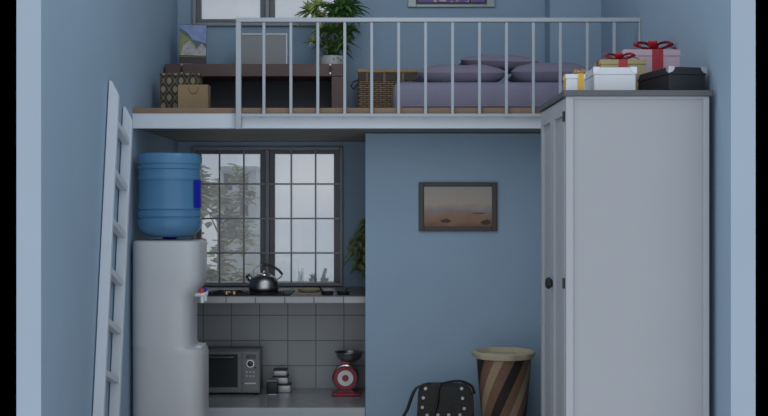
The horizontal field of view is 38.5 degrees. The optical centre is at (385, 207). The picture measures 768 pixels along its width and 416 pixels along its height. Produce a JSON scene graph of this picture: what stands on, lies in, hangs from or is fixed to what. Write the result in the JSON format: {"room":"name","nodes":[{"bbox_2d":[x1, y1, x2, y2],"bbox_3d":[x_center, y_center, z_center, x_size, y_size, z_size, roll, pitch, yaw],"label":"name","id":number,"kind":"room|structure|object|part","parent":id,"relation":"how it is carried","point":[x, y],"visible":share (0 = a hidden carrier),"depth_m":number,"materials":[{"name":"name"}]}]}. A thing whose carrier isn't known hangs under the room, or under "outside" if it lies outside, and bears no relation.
{"room":"studio apartment","nodes":[
{"label":"studio apartment","id":0,"kind":"room"},
{"bbox_2d":[0,0,15,415],"bbox_3d":[-4.250,-0.500,5.992,5.499,11.000,3.035,0,0,0],"label":"wall","id":1,"kind":"structure","parent":0,"point":[7,7],"depth_m":4.47,"materials":[{"name":"black"}]},
{"bbox_2d":[16,0,177,415],"bbox_3d":[-1.450,-0.465,5.987,0.100,3.970,3.045,0,0,0],"label":"wall","id":2,"kind":"structure","parent":0,"point":[68,52],"depth_m":4.91,"materials":[{"name":"blue paint"}]},
{"bbox_2d":[132,113,540,128],"bbox_3d":[0.000,-0.481,6.085,2.800,0.085,0.030,0,0,0],"label":"trim","id":3,"kind":"structure","parent":2,"relation":"attached to","point":[140,120],"depth_m":6.07,"materials":[{"name":"white paint"}]},
{"bbox_2d":[197,303,364,387],"bbox_3d":[-0.530,0.993,7.295,1.740,0.854,0.190,0,0,0],"label":"wall","id":4,"kind":"structure","parent":0,"point":[304,339],"depth_m":7.20,"materials":[{"name":"tile"}]},
{"bbox_2d":[197,287,364,302],"bbox_3d":[-0.530,0.550,6.995,1.740,0.044,0.789,0,0,0],"label":"countertop","id":5,"kind":"structure","parent":4,"relation":"on","point":[356,294],"depth_m":6.60,"materials":[{"name":"tile"}]},
{"bbox_2d":[207,290,294,295],"bbox_3d":[-0.840,0.515,6.810,0.524,0.024,0.380,0,0,0],"label":"gas hob","id":6,"kind":"object","parent":5,"relation":"in","point":[213,292],"visible":0.9,"depth_m":6.66,"materials":[{"name":"black metal"}]},
{"bbox_2d":[245,263,282,291],"bbox_3d":[-0.751,0.424,6.760,0.187,0.167,0.187,0,0,42],"label":"kettle","id":7,"kind":"object","parent":6,"relation":"on","point":[261,282],"visible":1,"depth_m":6.70,"materials":[{"name":"metal"}]},
{"bbox_3d":[-0.751,0.398,6.760,0.092,0.027,0.092,0,0,0],"label":"lid","id":8,"kind":"part","parent":7,"relation":"part of","materials":[{"name":"silver metal"}]},
{"bbox_3d":[-0.695,0.377,6.760,0.129,0.073,0.016,0,0,0],"label":"handle","id":9,"kind":"part","parent":7,"relation":"part of","materials":[{"name":"black plastic"}]},
{"bbox_2d":[293,291,321,294],"bbox_3d":[-0.461,0.523,6.800,0.213,0.009,0.240,0,0,0],"label":"chopping board","id":10,"kind":"object","parent":5,"relation":"on","point":[295,292],"visible":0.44,"depth_m":6.68,"materials":[{"name":"brown wood"}]},
{"bbox_2d":[298,288,322,291],"bbox_3d":[-0.471,0.510,6.820,0.160,0.018,0.160,0,0,0],"label":"serving dish","id":11,"kind":"object","parent":10,"relation":"on","point":[299,289],"visible":0.94,"depth_m":6.78,"materials":[{"name":"beige ceramic"}]},
{"bbox_2d":[318,286,333,294],"bbox_3d":[-0.366,0.501,6.702,0.102,0.054,0.085,0,0,0],"label":"frying pan","id":12,"kind":"object","parent":5,"relation":"on","point":[322,291],"visible":1,"depth_m":6.68,"materials":[{"name":"metal"}]},
{"bbox_2d":[337,287,349,294],"bbox_3d":[-0.261,0.510,6.750,0.082,0.035,0.182,0,0,0],"label":"frying pan","id":13,"kind":"object","parent":5,"relation":"on","point":[344,292],"visible":1,"depth_m":6.67,"materials":[{"name":"metal"}]},
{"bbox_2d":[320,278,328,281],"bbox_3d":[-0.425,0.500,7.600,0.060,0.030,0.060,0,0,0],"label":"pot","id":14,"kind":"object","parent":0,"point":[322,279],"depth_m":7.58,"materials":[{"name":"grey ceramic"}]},
{"bbox_2d":[132,108,541,112],"bbox_3d":[0.000,-0.538,6.728,2.800,0.028,1.324,0,0,0],"label":"floor","id":15,"kind":"structure","parent":0,"point":[134,110],"depth_m":6.07,"materials":[{"name":"brown wood"}]},
{"bbox_2d":[160,73,202,107],"bbox_3d":[-1.219,-0.674,6.550,0.238,0.244,0.108,0,0,0],"label":"patterned box","id":16,"kind":"object","parent":15,"relation":"on","point":[169,82],"visible":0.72,"depth_m":6.50,"materials":[{"name":"paper"}]},
{"bbox_3d":[-1.219,-0.788,6.550,0.238,0.016,0.108,0,0,0],"label":"lid","id":17,"kind":"part","parent":16,"relation":"part of","materials":[{"name":"cardboard"}]},
{"bbox_2d":[178,85,209,107],"bbox_3d":[-1.109,-0.630,6.365,0.172,0.157,0.098,0,0,0],"label":"paper bag","id":18,"kind":"object","parent":15,"relation":"on","point":[189,96],"visible":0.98,"depth_m":6.32,"materials":[{"name":"beige paper"}]},
{"bbox_2d":[165,64,342,107],"bbox_3d":[-0.826,-0.728,7.095,1.120,0.352,0.410,0,0,0],"label":"desk","id":19,"kind":"object","parent":15,"relation":"on","point":[221,78],"visible":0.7,"depth_m":7.12,"materials":[{"name":"brown wood"}]},
{"bbox_2d":[179,24,206,63],"bbox_3d":[-1.234,-1.040,7.029,0.177,0.273,0.064,0,0,-7],"label":"painting","id":20,"kind":"object","parent":19,"relation":"on","point":[192,38],"visible":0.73,"depth_m":7.02,"materials":[{"name":"multicoloured paint"}]},
{"bbox_2d":[242,33,287,63],"bbox_3d":[-0.795,-1.016,7.145,0.320,0.224,0.090,0,0,0],"label":"framed board","id":21,"kind":"object","parent":19,"relation":"on","point":[276,43],"visible":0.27,"depth_m":7.11,"materials":[{"name":"white paint"}]},
{"bbox_3d":[-0.826,-0.689,7.170,0.970,0.274,0.020,0,0,0],"label":"panel","id":22,"kind":"part","parent":19,"relation":"part of","materials":[{"name":"brown wood"}]},
{"bbox_2d":[294,0,370,63],"bbox_3d":[-0.345,-1.150,7.093,0.502,0.490,0.329,0,0,0],"label":"potted plant","id":23,"kind":"object","parent":19,"relation":"on","point":[337,9],"visible":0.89,"depth_m":7.04,"materials":[{"name":"green plant"}]},
{"bbox_3d":[-0.343,-0.938,7.060,0.162,0.066,0.162,0,0,0],"label":"pot","id":24,"kind":"part","parent":23,"relation":"part of","materials":[{"name":"grey ceramic"}]},
{"bbox_3d":[-0.353,-1.130,7.069,0.262,0.357,0.104,0,0,0],"label":"stem","id":25,"kind":"part","parent":23,"relation":"part of","materials":[{"name":"green plant"}]},
{"bbox_3d":[-0.304,-0.689,7.101,0.075,0.274,0.397,0,0,0],"label":"panel","id":26,"kind":"part","parent":19,"relation":"part of","materials":[{"name":"brown wood"}]},
{"bbox_2d":[351,69,417,107],"bbox_3d":[-0.012,-0.718,7.171,0.436,0.332,0.347,0,0,0],"label":"wicker trunk","id":27,"kind":"object","parent":15,"relation":"on","point":[384,80],"visible":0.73,"depth_m":7.00,"materials":[{"name":"wicker"}]},
{"bbox_3d":[0.011,-0.873,7.171,0.389,0.023,0.347,0,0,0],"label":"lid","id":28,"kind":"part","parent":27,"relation":"part of","materials":[{"name":"wood"}]},
{"bbox_2d":[236,18,640,128],"bbox_3d":[0.287,-0.739,6.045,2.222,0.610,0.032,0,0,0],"label":"loft railing","id":29,"kind":"object","parent":15,"relation":"attached to","point":[239,21],"visible":0.83,"depth_m":6.04,"materials":[{"name":"white metal"}]},
{"bbox_3d":[-0.810,-0.727,6.045,0.029,0.586,0.030,0,0,0],"label":"post","id":30,"kind":"part","parent":29,"relation":"part of","materials":[{"name":"white metal"}]},
{"bbox_3d":[0.301,-0.509,6.045,2.195,0.018,0.020,0,0,0],"label":"rail","id":31,"kind":"part","parent":29,"relation":"part of","materials":[{"name":"white metal"}]},
{"bbox_3d":[0.287,-1.032,6.045,2.222,0.024,0.032,0,0,0],"label":"rail","id":32,"kind":"part","parent":29,"relation":"part of","materials":[{"name":"white metal"}]},
{"bbox_3d":[1.393,-0.771,6.045,0.011,0.498,0.026,0,0,0],"label":"post","id":33,"kind":"part","parent":29,"relation":"part of","materials":[{"name":"white metal"}]},
{"bbox_2d":[392,82,563,107],"bbox_3d":[0.712,-0.633,6.578,1.346,0.162,0.764,0,0,0],"label":"mattress","id":34,"kind":"object","parent":15,"relation":"on","point":[411,93],"visible":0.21,"depth_m":6.20,"materials":[{"name":"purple fabric"}]},
{"bbox_2d":[413,64,508,81],"bbox_3d":[0.434,-0.778,6.500,0.544,0.124,0.436,0,0,0],"label":"pillow","id":35,"kind":"object","parent":34,"relation":"on","point":[439,73],"visible":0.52,"depth_m":6.32,"materials":[{"name":"fabric"}]},
{"bbox_2d":[508,62,590,81],"bbox_3d":[0.963,-0.784,6.500,0.479,0.136,0.420,0,0,3],"label":"pillow","id":36,"kind":"object","parent":34,"relation":"on","point":[544,72],"visible":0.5,"depth_m":6.32,"materials":[{"name":"fabric"}]},
{"bbox_2d":[459,55,536,73],"bbox_3d":[0.681,-0.887,6.780,0.488,0.099,0.334,0,0,0],"label":"pillow","id":37,"kind":"object","parent":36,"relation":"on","point":[496,61],"visible":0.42,"depth_m":6.64,"materials":[{"name":"fabric"}]},
{"bbox_2d":[139,129,540,141],"bbox_3d":[0.000,-0.484,6.745,2.800,0.079,1.290,0,0,0],"label":"ceiling","id":38,"kind":"structure","parent":0,"point":[179,135],"depth_m":6.57,"materials":[{"name":"white paint"}]},
{"bbox_2d":[343,217,364,279],"bbox_3d":[-0.103,0.020,7.177,0.366,0.930,0.246,0,0,0],"label":"hanging plant","id":39,"kind":"object","parent":38,"relation":"hanging from","point":[358,264],"visible":0.36,"depth_m":7.14,"materials":[{"name":"green plant"}]},
{"bbox_3d":[-0.101,0.162,7.185,0.271,0.527,0.123,0,0,-14],"label":"stem","id":40,"kind":"part","parent":39,"relation":"part of","materials":[{"name":"green plant"}]},
{"bbox_2d":[178,0,544,286],"bbox_3d":[0.000,-0.465,7.450,2.800,3.770,0.120,0,0,0],"label":"wall","id":41,"kind":"structure","parent":0,"point":[221,41],"depth_m":7.39,"materials":[{"name":"blue paint"}]},
{"bbox_2d":[192,0,338,26],"bbox_3d":[-0.793,-1.660,7.410,1.008,0.881,0.100,0,0,0],"label":"window","id":42,"kind":"structure","parent":41,"relation":"in","point":[267,7],"depth_m":7.39,"materials":[{"name":"grey metal"}]},
{"bbox_3d":[-1.041,-1.660,7.420,0.466,0.837,0.040,0,0,0],"label":"sash","id":43,"kind":"part","parent":42,"relation":"part of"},
{"bbox_3d":[-0.547,-1.660,7.420,0.473,0.837,0.040,0,0,0],"label":"sash","id":44,"kind":"part","parent":42,"relation":"part of","materials":[{"name":"glass"}]},
{"bbox_2d":[192,147,342,285],"bbox_3d":[-0.793,0.056,7.405,1.008,0.932,0.109,0,0,0],"label":"window","id":45,"kind":"structure","parent":41,"relation":"in","point":[267,183],"depth_m":7.37,"materials":[{"name":"black metal"}]},
{"bbox_3d":[-1.041,0.059,7.420,0.466,0.893,0.040,0,0,0],"label":"sash","id":46,"kind":"part","parent":45,"relation":"part of","materials":[{"name":"clear glass"}]},
{"bbox_3d":[-0.547,0.059,7.420,0.473,0.893,0.040,0,0,0],"label":"sash","id":47,"kind":"part","parent":45,"relation":"part of","materials":[{"name":"clear glass"}]},
{"bbox_2d":[206,281,333,281],"bbox_3d":[-0.793,0.545,7.630,1.208,0.060,0.240,0,0,0],"label":"trim","id":48,"kind":"structure","parent":41,"relation":"attached to","point":[206,281],"depth_m":7.71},
{"bbox_2d":[298,268,303,281],"bbox_3d":[-0.587,0.465,7.600,0.044,0.100,0.044,0,0,0],"label":"glass vase","id":49,"kind":"object","parent":48,"relation":"on","point":[300,274],"visible":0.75,"depth_m":7.58,"materials":[{"name":"white"}]},
{"bbox_2d":[309,273,316,281],"bbox_3d":[-0.507,0.481,7.601,0.066,0.068,0.062,0,0,45],"label":"potted succulent","id":50,"kind":"object","parent":48,"relation":"on","point":[312,279],"visible":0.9,"depth_m":7.58,"materials":[{"name":"green plant"}]},
{"bbox_2d":[320,268,328,281],"bbox_3d":[-0.425,0.465,7.600,0.060,0.101,0.060,0,0,0],"label":"potted cactus","id":51,"kind":"object","parent":48,"relation":"on","point":[323,279],"visible":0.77,"depth_m":7.59,"materials":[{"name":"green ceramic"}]},
{"bbox_2d":[322,268,326,277],"bbox_3d":[-0.427,0.457,7.600,0.042,0.086,0.028,0,0,0],"label":"plant","id":52,"kind":"object","parent":51,"relation":"on","point":[325,269],"depth_m":7.59,"materials":[{"name":"green plant"}]},
{"bbox_2d":[203,286,342,286],"bbox_3d":[-0.793,0.533,7.450,1.008,0.023,0.120,0,0,0],"label":"trim","id":53,"kind":"structure","parent":41,"relation":"attached to","point":[203,286],"depth_m":7.39,"materials":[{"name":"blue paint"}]},
{"bbox_2d":[408,0,494,7],"bbox_3d":[0.439,-1.543,7.378,0.583,0.394,0.024,0,0,0],"label":"framed picture","id":54,"kind":"object","parent":41,"relation":"attached to","point":[411,3],"visible":1,"depth_m":7.37,"materials":[{"name":"silver metal"}]},
{"bbox_2d":[418,0,484,1],"bbox_3d":[0.439,-1.543,7.376,0.447,0.328,0.004,0,0,0],"label":"print","id":55,"kind":"object","parent":54,"relation":"attached to","point":[418,0],"depth_m":7.37},
{"bbox_2d":[365,133,540,415],"bbox_3d":[0.640,0.490,6.525,1.521,1.859,0.090,0,0,0],"label":"wall partition","id":56,"kind":"structure","parent":0,"point":[433,298],"depth_m":6.48,"materials":[{"name":"blue paint"}]},
{"bbox_2d":[419,182,496,230],"bbox_3d":[0.423,-0.007,6.470,0.462,0.288,0.020,0,0,0],"label":"painting","id":57,"kind":"object","parent":56,"relation":"attached to","point":[443,206],"visible":1,"depth_m":6.47,"materials":[{"name":"orange paint"}]},
{"bbox_2d":[545,0,600,68],"bbox_3d":[1.234,-1.451,7.275,0.332,1.798,0.230,0,0,0],"label":"wall pillar","id":58,"kind":"structure","parent":0,"point":[573,34],"depth_m":7.16,"materials":[{"name":"blue paint"}]},
{"bbox_2d":[601,0,755,415],"bbox_3d":[1.450,-0.465,5.987,0.100,3.970,3.045,0,0,0],"label":"wall","id":59,"kind":"structure","parent":0,"point":[719,36],"depth_m":4.55,"materials":[{"name":"blue paint"}]},
{"bbox_2d":[756,0,767,415],"bbox_3d":[4.250,-0.500,5.992,5.499,11.000,3.035,0,0,0],"label":"wall","id":60,"kind":"structure","parent":0,"point":[761,5],"depth_m":4.47,"materials":[{"name":"black"}]},
{"bbox_3d":[0.000,1.470,5.928,2.800,0.100,2.925,0,0,0],"label":"floor","id":61,"kind":"structure","parent":0,"visible":0},
{"bbox_2d":[93,80,132,415],"bbox_3d":[-1.369,0.389,5.499,0.051,2.062,0.717,0,0,0],"label":"ladder","id":62,"kind":"object","parent":61,"relation":"on","point":[115,130],"visible":1,"depth_m":5.50,"materials":[{"name":"white paint"}]},
{"bbox_3d":[-1.369,0.389,5.352,0.051,2.062,0.422,0,0,0],"label":"rail","id":63,"kind":"part","parent":62,"relation":"part of","materials":[{"name":"white paint"}]},
{"bbox_3d":[-1.369,0.441,5.657,0.051,1.957,0.402,0,0,0],"label":"rail","id":64,"kind":"part","parent":62,"relation":"part of","materials":[{"name":"white paint"}]},
{"bbox_2d":[133,239,208,415],"bbox_3d":[-1.193,0.797,6.110,0.397,1.247,0.350,0,0,0],"label":"water dispenser","id":65,"kind":"object","parent":61,"relation":"on","point":[171,367],"visible":1,"depth_m":5.94,"materials":[{"name":"plastic"}]},
{"bbox_2d":[137,152,201,238],"bbox_3d":[-1.201,-0.066,6.110,0.357,0.474,0.356,0,0,0],"label":"water bottle","id":66,"kind":"object","parent":65,"relation":"on","point":[169,206],"visible":1,"depth_m":5.96,"materials":[{"name":"blue plastic"}]},
{"bbox_3d":[-1.200,0.175,6.110,0.250,0.004,0.250,0,0,0],"label":"bottle seat","id":67,"kind":"part","parent":65,"relation":"part of","materials":[{"name":"plastic"}]},
{"bbox_2d":[194,288,204,302],"bbox_3d":[-1.028,0.483,6.060,0.062,0.079,0.028,0,0,0],"label":"tap","id":68,"kind":"object","parent":65,"relation":"on","point":[201,294],"depth_m":6.05,"materials":[{"name":"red plastic"}]},
{"bbox_2d":[195,343,205,347],"bbox_3d":[-1.030,0.763,6.110,0.039,0.010,0.160,0,0,0],"label":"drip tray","id":69,"kind":"object","parent":65,"relation":"on","point":[197,345],"depth_m":6.09,"materials":[{"name":"white plastic"}]},
{"bbox_2d":[203,287,207,300],"bbox_3d":[-1.028,0.483,6.160,0.062,0.079,0.028,0,0,0],"label":"tap","id":70,"kind":"object","parent":65,"relation":"on","point":[205,288],"depth_m":6.15,"materials":[{"name":"blue"}]},
{"bbox_2d":[209,388,364,415],"bbox_3d":[-0.530,1.299,6.846,1.740,0.241,0.708,0,0,0],"label":"countertop","id":71,"kind":"structure","parent":61,"relation":"on","point":[300,401],"depth_m":6.63,"materials":[{"name":"stone"}]},
{"bbox_2d":[208,346,262,394],"bbox_3d":[-1.019,1.035,6.995,0.451,0.287,0.210,0,0,0],"label":"microwave","id":72,"kind":"object","parent":71,"relation":"on","point":[232,369],"visible":0.83,"depth_m":6.92,"materials":[{"name":"silver metal"}]},
{"bbox_3d":[-1.065,0.936,6.905,0.221,0.010,0.030,0,0,0],"label":"handle","id":73,"kind":"part","parent":72,"relation":"part of","materials":[{"name":"silver metal"}]},
{"bbox_3d":[-1.074,1.033,6.924,0.334,0.255,0.012,0,0,0],"label":"door","id":74,"kind":"part","parent":72,"relation":"part of","materials":[{"name":"silver metal"}]},
{"bbox_3d":[-0.850,1.032,6.928,0.095,0.249,0.007,0,0,0],"label":"control panel","id":75,"kind":"part","parent":72,"relation":"part of","materials":[{"name":"silver metal"}]},
{"bbox_2d":[267,378,277,394],"bbox_3d":[-0.718,1.131,6.962,0.069,0.095,0.068,0,0,0],"label":"canister","id":76,"kind":"object","parent":71,"relation":"on","point":[272,383],"visible":1,"depth_m":6.93,"materials":[{"name":"black plastic"}]},
{"bbox_3d":[-0.718,1.090,6.963,0.067,0.013,0.067,0,0,0],"label":"lid","id":77,"kind":"part","parent":76,"relation":"part of","materials":[{"name":"silver metal"}]},
{"bbox_2d":[278,382,291,392],"bbox_3d":[-0.652,1.151,7.060,0.092,0.056,0.086,0,0,0],"label":"tin","id":78,"kind":"object","parent":71,"relation":"on","point":[282,388],"visible":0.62,"depth_m":7.02,"materials":[{"name":"silver metal"}]},
{"bbox_2d":[272,374,288,383],"bbox_3d":[-0.674,1.099,7.060,0.103,0.050,0.086,0,0,0],"label":"tin","id":79,"kind":"object","parent":78,"relation":"on","point":[281,379],"visible":0.78,"depth_m":7.02,"materials":[{"name":"silver metal"}]},
{"bbox_2d":[273,368,287,375],"bbox_3d":[-0.675,1.052,7.060,0.091,0.043,0.086,0,0,0],"label":"tin","id":80,"kind":"object","parent":79,"relation":"on","point":[277,371],"visible":1,"depth_m":7.02,"materials":[{"name":"silver metal"}]},
{"bbox_3d":[-0.675,1.034,7.060,0.091,0.007,0.086,0,0,0],"label":"lid","id":81,"kind":"part","parent":80,"relation":"part of","materials":[{"name":"black plastic"}]},
{"bbox_2d":[332,350,363,395],"bbox_3d":[-0.238,1.043,6.950,0.201,0.271,0.188,0,0,0],"label":"kitchen scale","id":82,"kind":"object","parent":71,"relation":"on","point":[345,377],"visible":1,"depth_m":6.88,"materials":[{"name":"red metal"}]},
{"bbox_2d":[335,350,363,361],"bbox_3d":[-0.232,0.940,6.950,0.188,0.064,0.188,0,0,0],"label":"bowl","id":83,"kind":"object","parent":82,"relation":"on","point":[343,355],"depth_m":6.90,"materials":[{"name":"metal"}]},
{"bbox_2d":[402,380,475,415],"bbox_3d":[0.292,1.191,6.151,0.416,0.458,0.158,0,0,0],"label":"handbag","id":84,"kind":"object","parent":61,"relation":"on","point":[452,397],"visible":1,"depth_m":6.09,"materials":[{"name":"black leather"}]},
{"bbox_2d":[472,347,534,415],"bbox_3d":[0.664,1.112,6.198,0.359,0.617,0.356,0,0,0],"label":"laundry basket","id":85,"kind":"object","parent":61,"relation":"on","point":[503,372],"visible":1,"depth_m":6.08,"materials":[{"name":"beige fabric"}]},
{"bbox_2d":[538,90,712,415],"bbox_3d":[1.055,0.461,5.034,0.655,1.919,0.776,0,0,0],"label":"wardrobe","id":86,"kind":"object","parent":61,"relation":"on","point":[625,173],"visible":1,"depth_m":4.67,"materials":[{"name":"white wood"}]},
{"bbox_3d":[0.771,0.441,5.226,0.022,1.818,0.359,0,0,0],"label":"door","id":87,"kind":"part","parent":86,"relation":"part of","materials":[{"name":"white wood"}]},
{"bbox_3d":[0.777,0.431,5.226,0.010,1.658,0.249,0,0,0],"label":"door panel","id":88,"kind":"part","parent":86,"relation":"part of","materials":[{"name":"white wood"}]},
{"bbox_3d":[0.744,0.343,5.030,0.033,0.054,0.054,0,0,0],"label":"knob","id":89,"kind":"part","parent":86,"relation":"part of","materials":[{"name":"black plastic"}]},
{"bbox_3d":[0.771,0.441,4.867,0.022,1.818,0.353,0,0,0],"label":"door","id":90,"kind":"part","parent":86,"relation":"part of","materials":[{"name":"white wood"}]},
{"bbox_3d":[0.777,0.431,4.867,0.010,1.658,0.243,0,0,0],"label":"door panel","id":91,"kind":"part","parent":86,"relation":"part of","materials":[{"name":"white wood"}]},
{"bbox_2d":[563,69,586,89],"bbox_3d":[0.823,-0.551,4.777,0.101,0.104,0.084,0,0,0],"label":"gift box","id":92,"kind":"object","parent":86,"relation":"on","point":[571,81],"visible":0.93,"depth_m":4.74,"materials":[{"name":"white cardboard"}]},
{"bbox_3d":[0.816,-0.568,4.777,0.084,0.020,0.081,0,0,0],"label":"lid","id":93,"kind":"part","parent":92,"relation":"part of","materials":[{"name":"white cardboard"}]},
{"bbox_2d":[584,67,636,89],"bbox_3d":[0.992,-0.555,4.915,0.191,0.113,0.305,0,0,0],"label":"storage box","id":94,"kind":"object","parent":86,"relation":"on","point":[597,78],"visible":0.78,"depth_m":4.77,"materials":[{"name":"white cardboard"}]},
{"bbox_3d":[0.992,-0.594,4.915,0.186,0.032,0.300,0,0,0],"label":"lid","id":95,"kind":"part","parent":94,"relation":"part of","materials":[{"name":"white cardboard"}]},
{"bbox_2d":[595,52,645,89],"bbox_3d":[1.095,-0.611,5.150,0.226,0.224,0.149,0,0,0],"label":"gift box","id":96,"kind":"object","parent":86,"relation":"on","point":[619,60],"visible":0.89,"depth_m":5.08,"materials":[{"name":"yellow cardboard"}]},
{"bbox_3d":[1.096,-0.675,5.150,0.212,0.022,0.146,0,0,0],"label":"lid","id":97,"kind":"part","parent":96,"relation":"part of","materials":[{"name":"gold cardboard"}]},
{"bbox_3d":[1.067,-0.486,5.034,0.632,0.025,0.776,0,0,0],"label":"panel","id":98,"kind":"part","parent":86,"relation":"part of","materials":[{"name":"grey wood"}]},
{"bbox_2d":[619,40,679,72],"bbox_3d":[1.286,-0.650,5.320,0.314,0.303,0.169,0,0,0],"label":"gift box","id":99,"kind":"object","parent":86,"relation":"on","point":[657,58],"visible":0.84,"depth_m":5.24,"materials":[{"name":"pink paper"}]},
{"bbox_3d":[1.267,-0.740,5.320,0.273,0.031,0.166,0,0,0],"label":"lid","id":100,"kind":"part","parent":99,"relation":"part of","materials":[{"name":"pink paper"}]},
{"bbox_2d":[637,66,706,89],"bbox_3d":[1.262,-0.553,4.872,0.179,0.108,0.320,0,0,-12],"label":"storage box","id":101,"kind":"object","parent":86,"relation":"on","point":[670,77],"visible":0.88,"depth_m":4.73,"materials":[{"name":"black cardboard"}]},
{"bbox_3d":[1.262,-0.589,4.872,0.174,0.032,0.315,0,0,-12],"label":"lid","id":102,"kind":"part","parent":101,"relation":"part of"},
{"label":"outside","id":103,"kind":"structure","parent":0,"visible":0},
{"bbox_2d":[218,166,259,280],"bbox_3d":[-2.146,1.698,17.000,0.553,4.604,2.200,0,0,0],"label":"building","id":104,"kind":"structure","parent":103,"point":[252,210],"depth_m":16.00,"materials":[{"name":"glass"}]},
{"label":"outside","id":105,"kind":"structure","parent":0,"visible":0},
{"bbox_2d":[202,163,259,271],"bbox_3d":[-1.634,1.276,10.536,0.919,3.449,0.868,0,0,0],"label":"tree","id":106,"kind":"object","parent":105,"point":[208,199],"visible":0.57,"depth_m":10.50,"materials":[{"name":"green plant"}]},
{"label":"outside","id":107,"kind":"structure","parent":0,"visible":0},
{"bbox_2d":[206,250,257,280],"bbox_3d":[-1.425,1.682,9.469,0.758,2.636,0.683,0,0,0],"label":"tree","id":108,"kind":"object","parent":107,"point":[212,274],"visible":0.19,"depth_m":9.43,"materials":[{"name":"green plant"}]}
]}

